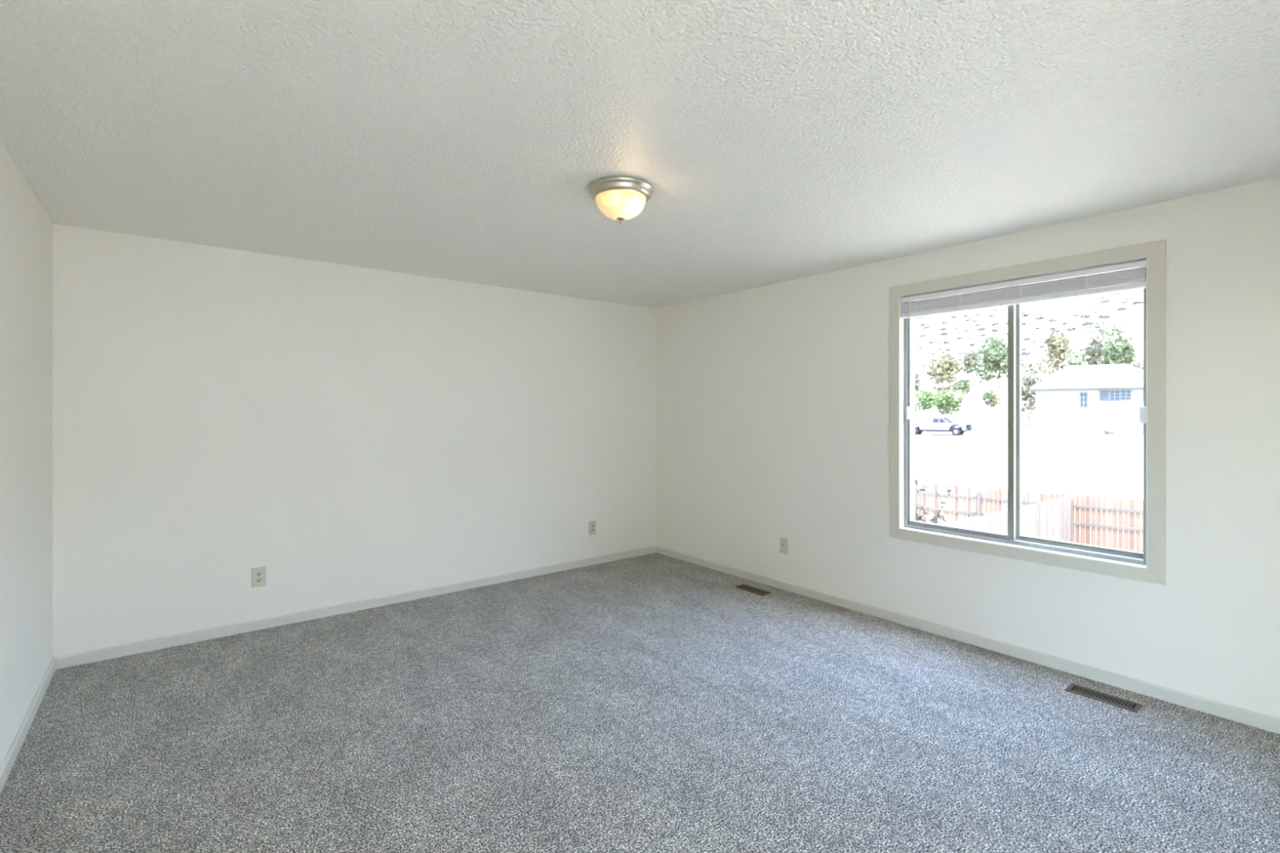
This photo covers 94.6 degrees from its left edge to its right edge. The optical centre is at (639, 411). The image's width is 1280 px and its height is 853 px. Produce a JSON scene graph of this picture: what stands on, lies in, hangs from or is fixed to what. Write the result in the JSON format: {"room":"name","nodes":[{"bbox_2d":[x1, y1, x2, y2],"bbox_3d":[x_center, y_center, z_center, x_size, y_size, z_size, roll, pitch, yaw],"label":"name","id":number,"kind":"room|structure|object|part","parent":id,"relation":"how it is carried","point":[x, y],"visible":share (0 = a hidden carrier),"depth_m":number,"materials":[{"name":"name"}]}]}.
{"room":"empty bedroom","nodes":[
{"label":"empty bedroom","id":0,"kind":"room"},
{"bbox_2d":[0,140,53,767],"bbox_3d":[-1.635,0.193,1.117,0.160,2.440,5.283,0,0,-38],"label":"wall","id":1,"kind":"structure","parent":0,"point":[26,230],"depth_m":2.58,"materials":[{"name":"white paint"}]},
{"bbox_2d":[0,657,55,794],"bbox_3d":[-1.563,1.381,1.165,0.013,0.064,5.270,0,0,-38],"label":"baseboard","id":2,"kind":"structure","parent":1,"relation":"attached to","point":[11,755],"depth_m":2.56,"materials":[{"name":"white paint"}]},
{"bbox_2d":[53,223,656,657],"bbox_3d":[-1.578,0.193,4.639,4.635,2.440,0.160,0,0,-38],"label":"wall","id":3,"kind":"structure","parent":0,"point":[348,433],"depth_m":4.01,"materials":[{"name":"white paint"}]},
{"bbox_2d":[251,566,266,587],"bbox_3d":[-2.467,1.073,3.823,0.079,0.124,0.010,0,0,-38],"label":"power outlet","id":4,"kind":"object","parent":3,"relation":"attached to","point":[258,574],"visible":1,"depth_m":3.82,"materials":[{"name":"beige plastic"}]},
{"bbox_2d":[255,577,262,582],"bbox_3d":[-2.466,1.093,3.822,0.034,0.025,0.004,0,0,-38],"label":"socket","id":5,"kind":"object","parent":4,"relation":"attached to","point":[257,580],"depth_m":3.82,"materials":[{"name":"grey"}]},
{"bbox_2d":[255,572,262,576],"bbox_3d":[-2.466,1.054,3.822,0.034,0.025,0.004,0,0,-38],"label":"socket","id":6,"kind":"object","parent":4,"relation":"attached to","point":[257,574],"depth_m":3.82,"materials":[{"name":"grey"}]},
{"bbox_2d":[53,546,656,669],"bbox_3d":[-1.524,1.381,4.572,4.315,0.064,0.013,0,0,-38],"label":"baseboard","id":7,"kind":"structure","parent":3,"relation":"attached to","point":[77,659],"depth_m":4.01,"materials":[{"name":"white paint"}]},
{"bbox_2d":[588,520,595,534],"bbox_3d":[-0.436,1.073,5.439,0.079,0.124,0.010,0,0,-38],"label":"power outlet","id":8,"kind":"object","parent":3,"relation":"attached to","point":[592,525],"visible":1,"depth_m":5.43,"materials":[{"name":"beige plastic"}]},
{"bbox_2d":[0,0,1279,308],"bbox_3d":[0.117,-1.152,2.510,4.635,0.250,5.603,0,0,-38],"label":"ceiling","id":9,"kind":"structure","parent":0,"point":[775,141],"depth_m":2.13,"materials":[{"name":"white paint"}]},
{"bbox_2d":[587,176,653,223],"bbox_3d":[-0.089,-0.947,2.727,0.304,0.161,0.304,0,0,29],"label":"ceiling light","id":10,"kind":"object","parent":9,"relation":"attached to","point":[615,192],"visible":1,"depth_m":2.70,"materials":[{"name":"silver metal"}]},
{"bbox_2d":[0,552,1279,852],"bbox_3d":[0.117,1.538,2.510,4.635,0.250,5.603,0,0,-38],"label":"floor","id":11,"kind":"structure","parent":0,"point":[651,703],"depth_m":2.53,"materials":[{"name":"carpet"}]},
{"bbox_2d":[734,584,771,595],"bbox_3d":[0.892,1.410,4.665,0.108,0.006,0.284,0,0,-38],"label":"floor vent","id":12,"kind":"object","parent":11,"relation":"in","point":[755,590],"visible":1,"depth_m":4.65,"materials":[{"name":"black metal"}]},
{"bbox_2d":[1065,683,1142,712],"bbox_3d":[2.282,1.410,2.911,0.108,0.006,0.284,0,0,-38],"label":"floor vent","id":13,"kind":"object","parent":11,"relation":"in","point":[1132,706],"visible":1,"depth_m":2.90,"materials":[{"name":"black metal"}]},
{"bbox_2d":[656,177,1279,718],"bbox_3d":[1.868,0.193,3.902,0.160,2.440,5.283,0,0,-38],"label":"wall","id":14,"kind":"structure","parent":0,"point":[773,400],"depth_m":3.45,"materials":[{"name":"white paint"}]},
{"bbox_2d":[779,537,787,554],"bbox_3d":[1.136,1.066,4.679,0.018,0.124,0.079,0,0,-38],"label":"cable jack","id":15,"kind":"object","parent":14,"relation":"attached to","point":[783,541],"visible":1,"depth_m":4.68,"materials":[{"name":"beige plastic"}]},
{"bbox_2d":[655,546,1279,734],"bbox_3d":[1.804,1.381,3.844,0.013,0.064,5.270,0,0,-38],"label":"baseboard","id":16,"kind":"structure","parent":14,"relation":"attached to","point":[1246,717],"depth_m":3.35,"materials":[{"name":"white paint"}]},
{"bbox_2d":[889,240,1165,585],"bbox_3d":[2.189,0.006,3.485,0.176,1.686,1.411,0,0,-38],"label":"window","id":17,"kind":"structure","parent":14,"relation":"in","point":[1148,566],"depth_m":3.43,"materials":[{"name":"beige paint"}]},
{"bbox_3d":[2.003,0.006,3.713,0.028,1.498,0.634,0,0,-38],"label":"sliding sash","id":18,"kind":"part","parent":17,"relation":"part of","materials":[{"name":"clear glass"}]},
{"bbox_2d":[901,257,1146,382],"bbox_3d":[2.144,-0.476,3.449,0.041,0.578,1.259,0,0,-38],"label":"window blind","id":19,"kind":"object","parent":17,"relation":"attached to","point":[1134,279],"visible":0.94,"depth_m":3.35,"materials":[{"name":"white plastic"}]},
{"bbox_3d":[2.182,-0.676,3.384,0.004,0.106,0.018,0,0,-38],"label":"ladder cord","id":20,"kind":"part","parent":19,"relation":"part of","materials":[{"name":"white fabric"}]},
{"bbox_3d":[2.147,-0.635,3.451,0.027,0.031,1.259,0,0,-38],"label":"rail","id":21,"kind":"part","parent":19,"relation":"part of","materials":[{"name":"white"}]},
{"bbox_3d":[2.375,-0.676,3.141,0.004,0.106,0.018,0,0,-38],"label":"ladder cord","id":22,"kind":"part","parent":19,"relation":"part of","materials":[{"name":"white fabric"}]},
{"bbox_3d":[2.416,0.006,3.271,0.028,1.498,0.605,0,0,-38],"label":"fixed sash","id":23,"kind":"part","parent":17,"relation":"part of","materials":[{"name":"clear glass"}]},
{"label":"outside","id":24,"kind":"structure","parent":0,"visible":0},
{"bbox_2d":[915,422,1143,551],"bbox_3d":[0.036,2.763,12.806,136.000,3.500,180.000,0,0,-39],"label":"ground","id":25,"kind":"structure","parent":24,"point":[1091,463],"depth_m":38.11,"materials":[{"name":"white"}]},
{"bbox_2d":[915,403,920,417],"bbox_3d":[31.140,0.465,67.973,2.961,3.632,2.556,0,0,-38],"label":"tree","id":26,"kind":"object","parent":25,"relation":"on","point":[917,407],"visible":0.04,"depth_m":68.06,"materials":[{"name":"green plant"}]},
{"bbox_2d":[915,478,951,524],"bbox_3d":[4.290,2.763,8.869,0.700,3.503,0.612,0,0,-38],"label":"shrub","id":27,"kind":"object","parent":25,"relation":"on","point":[918,517],"visible":0.16,"depth_m":8.85,"materials":[{"name":"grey plant"}]},
{"bbox_3d":[4.285,2.774,8.869,0.505,3.480,0.379,0,0,-38],"label":"stem","id":28,"kind":"part","parent":27,"relation":"part of","materials":[{"name":"grey plant"}]},
{"bbox_2d":[915,417,972,435],"bbox_3d":[31.225,1.527,61.957,6.135,1.880,2.360,0,0,40],"label":"pickup truck","id":29,"kind":"object","parent":25,"relation":"on","point":[938,424],"visible":0.75,"depth_m":60.99,"materials":[{"name":"grey metal"}]},
{"bbox_2d":[929,389,964,419],"bbox_3d":[35.443,-0.398,68.031,3.455,4.259,3.002,0,0,6],"label":"tree","id":30,"kind":"object","parent":25,"relation":"on","point":[948,404],"visible":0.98,"depth_m":67.66,"materials":[{"name":"green plant"}]},
{"bbox_2d":[942,495,1071,542],"bbox_3d":[8.214,3.578,14.859,13.454,1.870,0.153,0,0,-36],"label":"wooden fence","id":31,"kind":"object","parent":25,"relation":"on","point":[1048,519],"visible":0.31,"depth_m":17.23,"materials":[{"name":"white wood"}]},
{"bbox_2d":[915,483,1143,552],"bbox_3d":[12.852,3.569,19.810,23.597,1.888,0.153,0,0,41],"label":"wooden fence","id":32,"kind":"object","parent":25,"relation":"on","point":[1083,525],"visible":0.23,"depth_m":18.89,"materials":[{"name":"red wood"}]},
{"bbox_3d":[11.845,3.663,20.643,0.090,1.700,0.090,0,0,41],"label":"post","id":33,"kind":"part","parent":32,"relation":"part of","materials":[{"name":"grey wood"}]},
{"bbox_3d":[12.874,3.017,19.836,23.501,0.122,0.040,0,0,41],"label":"rail","id":34,"kind":"part","parent":32,"relation":"part of","materials":[{"name":"grey"}]},
{"bbox_3d":[12.874,3.577,19.836,23.501,0.122,0.040,0,0,41],"label":"rail","id":35,"kind":"part","parent":32,"relation":"part of","materials":[{"name":"grey"}]},
{"bbox_3d":[13.818,3.663,18.931,0.090,1.700,0.090,0,0,41],"label":"post","id":36,"kind":"part","parent":32,"relation":"part of","materials":[{"name":"grey wood"}]},
{"bbox_3d":[12.874,4.247,19.836,23.501,0.122,0.040,0,0,41],"label":"rail","id":37,"kind":"part","parent":32,"relation":"part of","materials":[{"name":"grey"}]},
{"bbox_2d":[1021,360,1042,428],"bbox_3d":[40.180,-1.770,61.032,2.553,7.128,2.778,0,0,-38],"label":"tree","id":38,"kind":"object","parent":25,"relation":"on","point":[1025,388],"visible":0.71,"depth_m":60.73,"materials":[{"name":"green plant"}]},
{"bbox_2d":[1065,351,1087,368],"bbox_3d":[44.071,-2.301,59.529,2.660,7.558,2.995,0,0,-38],"label":"tree","id":39,"kind":"object","parent":25,"relation":"on","point":[1078,362],"visible":0.11,"depth_m":59.34,"materials":[{"name":"green plant"}]},
{"bbox_2d":[1029,364,1143,434],"bbox_3d":[36.886,-0.040,47.597,9.120,7.415,8.900,0,0,33],"label":"house","id":40,"kind":"structure","parent":25,"relation":"on","point":[1109,397],"depth_m":44.96,"materials":[{"name":"grey"}]},
{"bbox_3d":[33.717,-0.868,44.867,0.347,0.990,0.010,0,0,33],"label":"pane","id":41,"kind":"part","parent":40,"relation":"part of","materials":[{"name":"clear glass"}]},
{"bbox_3d":[34.750,-1.184,44.190,0.451,0.617,0.010,0,0,33],"label":"pane","id":42,"kind":"part","parent":40,"relation":"part of","materials":[{"name":"clear glass"}]},
{"bbox_3d":[35.270,-1.175,43.850,0.465,0.612,0.010,0,0,33],"label":"pane","id":43,"kind":"part","parent":40,"relation":"part of","materials":[{"name":"clear glass"}]},
{"bbox_3d":[35.801,-1.196,43.502,0.478,0.606,0.010,0,0,33],"label":"pane","id":44,"kind":"part","parent":40,"relation":"part of","materials":[{"name":"clear glass"}]},
{"bbox_2d":[1102,428,1119,435],"bbox_3d":[33.483,1.446,41.946,1.499,0.507,0.829,0,0,-38],"label":"plant","id":45,"kind":"object","parent":25,"relation":"on","point":[1108,432],"visible":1,"depth_m":41.83,"materials":[{"name":"grey plant"}]},
{"bbox_2d":[1125,359,1143,369],"bbox_3d":[46.848,-1.856,56.092,3.064,6.565,2.891,0,0,-38],"label":"tree","id":46,"kind":"object","parent":25,"relation":"on","point":[1138,365],"visible":0.02,"depth_m":55.90,"materials":[{"name":"green plant"}]},
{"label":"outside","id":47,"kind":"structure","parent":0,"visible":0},
{"bbox_2d":[915,288,1143,423],"bbox_3d":[69.386,-28.874,128.026,128.000,62.973,234.000,0,0,-39],"label":"hillside","id":48,"kind":"structure","parent":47,"point":[1062,310],"depth_m":81.32,"materials":[{"name":"white"}]},
{"bbox_2d":[915,368,924,397],"bbox_3d":[35.610,-3.197,77.228,2.937,5.346,2.912,0,0,-5],"label":"tree","id":49,"kind":"object","parent":48,"relation":"on","point":[917,380],"visible":0.28,"depth_m":76.38,"materials":[{"name":"green plant"}]},
{"bbox_2d":[917,322,925,326],"bbox_3d":[50.602,-15.542,105.734,1.387,0.966,1.360,0,0,-19],"label":"bush","id":50,"kind":"object","parent":48,"relation":"on","point":[921,323],"visible":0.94,"depth_m":105.67,"materials":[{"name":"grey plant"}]},
{"bbox_2d":[915,389,934,419],"bbox_3d":[35.216,-0.837,72.516,2.728,3.692,3.284,0,0,13],"label":"tree","id":51,"kind":"object","parent":48,"relation":"on","point":[924,399],"visible":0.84,"depth_m":72.03,"materials":[{"name":"green plant"}]},
{"bbox_2d":[921,324,930,328],"bbox_3d":[50.312,-14.714,103.512,1.828,0.886,1.544,0,0,1],"label":"bush","id":52,"kind":"object","parent":48,"relation":"on","point":[924,326],"visible":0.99,"depth_m":103.35,"materials":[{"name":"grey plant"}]},
{"bbox_2d":[927,340,936,343],"bbox_3d":[47.620,-11.229,96.003,1.698,0.762,1.376,0,0,12],"label":"bush","id":53,"kind":"object","parent":48,"relation":"on","point":[931,341],"visible":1,"depth_m":95.85,"materials":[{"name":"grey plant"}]},
{"bbox_2d":[938,326,946,330],"bbox_3d":[50.891,-13.801,98.964,1.236,0.852,1.353,0,0,13],"label":"bush","id":54,"kind":"object","parent":48,"relation":"on","point":[944,328],"visible":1,"depth_m":98.79,"materials":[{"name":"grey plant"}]},
{"bbox_2d":[939,331,948,335],"bbox_3d":[49.848,-12.628,96.744,1.361,0.825,1.535,0,0,2],"label":"bush","id":55,"kind":"object","parent":48,"relation":"on","point":[945,333],"visible":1,"depth_m":96.50,"materials":[{"name":"grey plant"}]},
{"bbox_2d":[925,350,963,399],"bbox_3d":[38.624,-4.559,75.084,4.342,6.411,5.192,0,0,29],"label":"tree","id":56,"kind":"object","parent":48,"relation":"on","point":[944,368],"visible":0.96,"depth_m":74.72,"materials":[{"name":"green plant"}]},
{"bbox_2d":[940,320,949,324],"bbox_3d":[52.304,-15.151,101.260,1.392,0.862,1.273,0,0,21],"label":"bush","id":57,"kind":"object","parent":48,"relation":"on","point":[944,322],"visible":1,"depth_m":101.04,"materials":[{"name":"grey plant"}]},
{"bbox_2d":[942,340,951,344],"bbox_3d":[48.411,-10.813,92.997,1.523,0.709,1.355,0,0,-39],"label":"bush","id":58,"kind":"object","parent":48,"relation":"on","point":[945,341],"visible":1,"depth_m":92.76,"materials":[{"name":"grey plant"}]},
{"bbox_2d":[945,346,954,351],"bbox_3d":[47.153,-9.342,89.988,1.718,0.793,1.246,0,0,-29],"label":"bush","id":59,"kind":"object","parent":48,"relation":"on","point":[948,348],"visible":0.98,"depth_m":89.67,"materials":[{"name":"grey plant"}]},
{"bbox_2d":[955,335,964,339],"bbox_3d":[50.054,-11.444,92.238,1.217,0.713,1.430,0,0,-33],"label":"bush","id":60,"kind":"object","parent":48,"relation":"on","point":[957,337],"visible":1,"depth_m":92.01,"materials":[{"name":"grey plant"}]},
{"bbox_2d":[952,377,972,404],"bbox_3d":[39.556,-2.506,72.376,2.042,3.378,2.389,0,0,3],"label":"tree","id":61,"kind":"object","parent":48,"relation":"on","point":[963,386],"visible":1,"depth_m":72.10,"materials":[{"name":"green plant"}]},
{"bbox_3d":[39.556,-3.076,72.376,2.042,2.238,2.389,0,0,3],"label":"crown","id":62,"kind":"part","parent":61,"relation":"part of","materials":[{"name":"green plant"}]},
{"bbox_2d":[960,345,981,380],"bbox_3d":[43.361,-6.227,77.455,2.945,4.810,2.779,0,0,-39],"label":"tree","id":63,"kind":"object","parent":48,"relation":"on","point":[971,356],"visible":0.84,"depth_m":77.18,"materials":[{"name":"green plant"}]},
{"bbox_2d":[966,342,977,346],"bbox_3d":[49.284,-9.787,87.742,1.537,0.818,1.397,0,0,-2],"label":"bush","id":64,"kind":"object","parent":48,"relation":"on","point":[973,344],"visible":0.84,"depth_m":87.39,"materials":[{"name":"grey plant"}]},
{"bbox_2d":[976,326,985,330],"bbox_3d":[52.905,-12.694,91.497,1.317,0.725,1.431,0,0,-9],"label":"bush","id":65,"kind":"object","parent":48,"relation":"on","point":[983,328],"visible":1,"depth_m":91.28,"materials":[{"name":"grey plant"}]},
{"bbox_2d":[980,389,1003,417],"bbox_3d":[40.009,-0.894,67.131,1.932,3.271,2.150,0,0,-38],"label":"tree","id":66,"kind":"object","parent":48,"relation":"on","point":[992,399],"visible":1,"depth_m":66.99,"materials":[{"name":"green plant"}]},
{"bbox_3d":[40.009,-1.422,67.131,1.932,2.215,2.150,0,0,-38],"label":"crown","id":67,"kind":"part","parent":66,"relation":"part of","materials":[{"name":"green plant"}]},
{"bbox_2d":[989,328,999,333],"bbox_3d":[53.364,-12.129,88.487,1.621,0.858,1.388,0,0,8],"label":"bush","id":68,"kind":"object","parent":48,"relation":"on","point":[994,329],"visible":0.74,"depth_m":88.40,"materials":[{"name":"grey plant"}]},
{"bbox_2d":[990,321,1000,326],"bbox_3d":[54.626,-13.405,90.687,1.486,0.835,1.291,0,0,30],"label":"bush","id":69,"kind":"object","parent":48,"relation":"on","point":[997,323],"visible":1,"depth_m":90.39,"materials":[{"name":"grey plant"}]},
{"bbox_2d":[968,329,1026,390],"bbox_3d":[43.630,-6.286,71.992,5.434,7.446,6.118,0,0,-39],"label":"tree","id":70,"kind":"object","parent":48,"relation":"on","point":[996,349],"visible":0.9,"depth_m":71.98,"materials":[{"name":"green plant"}]},
{"bbox_2d":[1021,312,1031,317],"bbox_3d":[57.802,-14.309,88.496,1.451,0.791,1.598,0,0,3],"label":"bush","id":71,"kind":"object","parent":48,"relation":"on","point":[1028,313],"visible":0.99,"depth_m":88.14,"materials":[{"name":"grey plant"}]},
{"bbox_2d":[1022,336,1031,341],"bbox_3d":[53.616,-10.024,81.751,1.239,0.741,0.975,0,0,12],"label":"bush","id":72,"kind":"object","parent":48,"relation":"on","point":[1028,337],"visible":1,"depth_m":81.66,"materials":[{"name":"grey plant"}]},
{"bbox_2d":[1021,350,1032,355],"bbox_3d":[50.893,-7.621,77.935,1.674,0.833,1.605,0,0,44],"label":"bush","id":73,"kind":"object","parent":48,"relation":"on","point":[1028,352],"visible":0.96,"depth_m":77.60,"materials":[{"name":"grey plant"}]},
{"bbox_2d":[1033,315,1046,319],"bbox_3d":[58.052,-13.481,85.515,1.498,0.872,1.616,0,0,-3],"label":"bush","id":74,"kind":"object","parent":48,"relation":"on","point":[1040,317],"visible":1,"depth_m":85.30,"materials":[{"name":"grey plant"}]},
{"bbox_2d":[1047,318,1057,322],"bbox_3d":[58.163,-12.798,83.313,1.148,0.619,1.271,0,0,-31],"label":"bush","id":75,"kind":"object","parent":48,"relation":"on","point":[1052,320],"visible":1,"depth_m":83.17,"materials":[{"name":"grey plant"}]},
{"bbox_2d":[1035,322,1075,375],"bbox_3d":[46.945,-6.040,66.551,3.559,7.976,3.566,0,0,-38],"label":"tree","id":76,"kind":"object","parent":48,"relation":"on","point":[1055,344],"visible":0.97,"depth_m":66.24,"materials":[{"name":"green plant"}]},
{"bbox_2d":[1063,327,1076,331],"bbox_3d":[57.421,-10.896,78.711,1.271,0.727,1.471,0,0,-40],"label":"bush","id":77,"kind":"object","parent":48,"relation":"on","point":[1068,328],"visible":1,"depth_m":78.57,"materials":[{"name":"grey plant"}]},
{"bbox_2d":[1079,312,1090,318],"bbox_3d":[60.434,-12.950,80.251,1.141,0.867,1.553,0,0,-40],"label":"bush","id":78,"kind":"object","parent":48,"relation":"on","point":[1082,316],"visible":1,"depth_m":80.00,"materials":[{"name":"grey plant"}]},
{"bbox_2d":[1080,320,1093,325],"bbox_3d":[59.263,-11.540,78.065,1.629,0.851,1.701,0,0,-14],"label":"bush","id":79,"kind":"object","parent":48,"relation":"on","point":[1087,322],"visible":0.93,"depth_m":77.82,"materials":[{"name":"grey plant"}]},
{"bbox_2d":[1073,317,1114,364],"bbox_3d":[48.544,-5.870,63.053,3.674,8.174,3.207,0,0,2],"label":"tree","id":80,"kind":"object","parent":48,"relation":"on","point":[1092,353],"visible":0.74,"depth_m":62.72,"materials":[{"name":"green plant"}]},
{"bbox_2d":[1095,295,1105,299],"bbox_3d":[65.167,-15.991,83.266,1.339,0.655,1.201,0,0,-12],"label":"bush","id":81,"kind":"object","parent":48,"relation":"on","point":[1102,296],"visible":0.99,"depth_m":83.23,"materials":[{"name":"grey plant"}]},
{"bbox_2d":[1095,313,1110,319],"bbox_3d":[61.262,-12.536,77.995,1.688,0.889,1.232,0,0,30],"label":"bush","id":82,"kind":"object","parent":48,"relation":"on","point":[1104,315],"visible":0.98,"depth_m":77.84,"materials":[{"name":"grey plant"}]},
{"bbox_2d":[1100,298,1111,303],"bbox_3d":[64.483,-15.239,81.767,1.516,0.797,1.243,0,0,-36],"label":"bush","id":83,"kind":"object","parent":48,"relation":"on","point":[1106,300],"visible":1,"depth_m":81.48,"materials":[{"name":"grey plant"}]},
{"bbox_2d":[1111,291,1121,295],"bbox_3d":[66.652,-16.438,82.513,1.195,0.703,1.040,0,0,27],"label":"bush","id":84,"kind":"object","parent":48,"relation":"on","point":[1117,292],"visible":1,"depth_m":82.37,"materials":[{"name":"grey plant"}]},
{"bbox_2d":[1100,323,1137,367],"bbox_3d":[48.156,-4.601,59.260,3.557,8.619,3.148,0,0,-38],"label":"tree","id":85,"kind":"object","parent":48,"relation":"on","point":[1121,354],"visible":0.75,"depth_m":58.82,"materials":[{"name":"green plant"}]},
{"bbox_2d":[1115,306,1127,311],"bbox_3d":[63.704,-13.500,78.059,1.449,0.657,1.351,0,0,38],"label":"bush","id":86,"kind":"object","parent":48,"relation":"on","point":[1122,308],"visible":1,"depth_m":77.77,"materials":[{"name":"grey plant"}]},
{"bbox_2d":[1130,300,1143,304],"bbox_3d":[65.642,-14.348,77.968,1.160,0.732,1.527,0,0,-29],"label":"bush","id":87,"kind":"object","parent":48,"relation":"on","point":[1136,302],"visible":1,"depth_m":77.88,"materials":[{"name":"grey plant"}]}
]}

